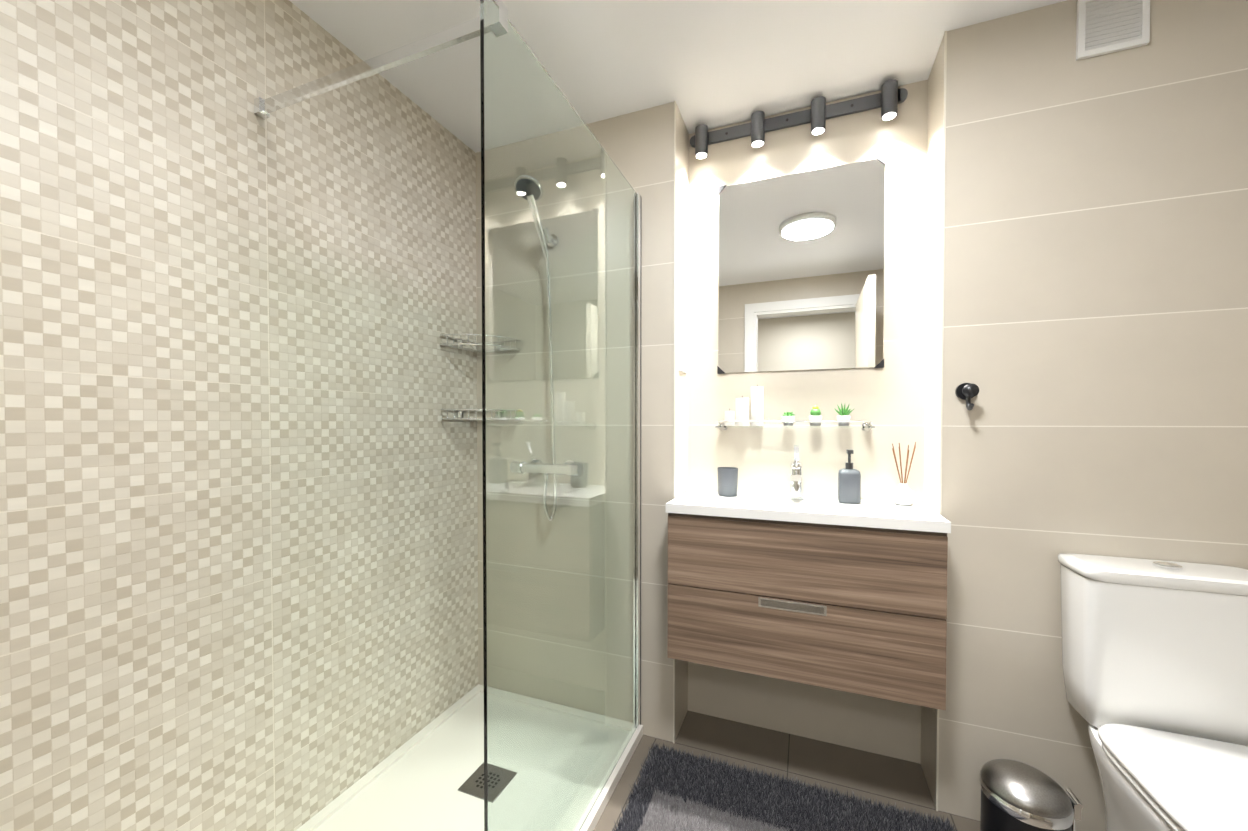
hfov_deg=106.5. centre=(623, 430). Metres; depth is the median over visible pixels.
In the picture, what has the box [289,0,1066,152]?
ceiling
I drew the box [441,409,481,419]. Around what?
corner shelf
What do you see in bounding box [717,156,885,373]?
wall mirror
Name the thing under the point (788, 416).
plant pot
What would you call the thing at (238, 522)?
wall
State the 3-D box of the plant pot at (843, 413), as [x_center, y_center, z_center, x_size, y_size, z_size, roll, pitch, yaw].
[0.742,-0.054,1.568,0.064,0.079,0.066,0,1,21]
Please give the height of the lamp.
0.106 m
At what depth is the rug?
1.36 m
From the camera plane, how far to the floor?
1.56 m
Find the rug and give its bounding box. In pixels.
[612,742,956,830]
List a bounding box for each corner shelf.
[440,334,481,352]
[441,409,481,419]
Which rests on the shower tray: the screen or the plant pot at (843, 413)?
the screen
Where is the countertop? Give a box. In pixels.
[666,490,950,532]
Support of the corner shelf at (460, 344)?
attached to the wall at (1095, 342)
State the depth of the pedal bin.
1.11 m
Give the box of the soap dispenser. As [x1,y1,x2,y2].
[838,449,860,503]
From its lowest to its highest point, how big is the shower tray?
0.035 m
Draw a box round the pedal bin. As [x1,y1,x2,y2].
[979,759,1082,830]
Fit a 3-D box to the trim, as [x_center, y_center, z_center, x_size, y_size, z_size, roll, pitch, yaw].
[0.551,-0.013,1.502,0.806,2.269,0.005,0,1,21]
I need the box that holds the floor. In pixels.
[593,711,979,830]
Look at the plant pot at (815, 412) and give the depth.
1.59 m
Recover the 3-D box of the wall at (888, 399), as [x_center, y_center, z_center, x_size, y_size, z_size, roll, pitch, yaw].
[0.646,-0.018,1.746,0.798,2.270,0.120,0,1,21]
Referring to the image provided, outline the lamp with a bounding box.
[690,79,907,158]
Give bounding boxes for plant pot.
[782,412,794,425]
[809,406,821,425]
[834,403,854,425]
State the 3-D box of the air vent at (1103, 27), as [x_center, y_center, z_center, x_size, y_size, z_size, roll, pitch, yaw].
[1.261,-1.055,1.203,0.140,0.153,0.011,0,1,21]
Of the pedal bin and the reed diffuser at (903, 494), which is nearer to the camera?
the pedal bin
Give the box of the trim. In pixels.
[673,31,946,810]
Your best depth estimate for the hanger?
1.29 m
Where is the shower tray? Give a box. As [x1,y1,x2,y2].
[296,684,642,830]
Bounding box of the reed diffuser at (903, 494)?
[891,442,915,505]
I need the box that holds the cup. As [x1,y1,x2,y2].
[717,467,737,496]
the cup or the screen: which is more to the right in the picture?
the cup
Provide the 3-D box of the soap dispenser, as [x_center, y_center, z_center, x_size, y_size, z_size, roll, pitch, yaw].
[0.750,0.152,1.551,0.066,0.176,0.069,0,1,21]
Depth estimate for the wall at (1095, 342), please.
1.27 m
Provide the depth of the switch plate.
1.71 m
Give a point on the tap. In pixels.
(796, 483)
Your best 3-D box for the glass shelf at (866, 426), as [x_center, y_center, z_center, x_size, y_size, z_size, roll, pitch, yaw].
[0.585,-0.015,1.633,0.518,0.038,0.130,0,1,21]
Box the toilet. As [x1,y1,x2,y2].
[1058,553,1247,830]
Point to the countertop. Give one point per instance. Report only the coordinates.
(917, 516)
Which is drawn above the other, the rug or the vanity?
the vanity
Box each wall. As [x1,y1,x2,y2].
[0,0,477,830]
[476,0,1247,830]
[688,80,927,763]
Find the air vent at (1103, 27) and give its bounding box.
[1076,0,1149,60]
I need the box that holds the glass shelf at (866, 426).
[715,420,874,431]
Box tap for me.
[789,445,803,498]
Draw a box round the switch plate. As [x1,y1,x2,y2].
[678,345,687,372]
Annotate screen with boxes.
[254,0,640,830]
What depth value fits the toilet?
1.05 m
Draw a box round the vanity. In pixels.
[667,513,947,710]
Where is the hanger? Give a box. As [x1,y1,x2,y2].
[955,383,978,410]

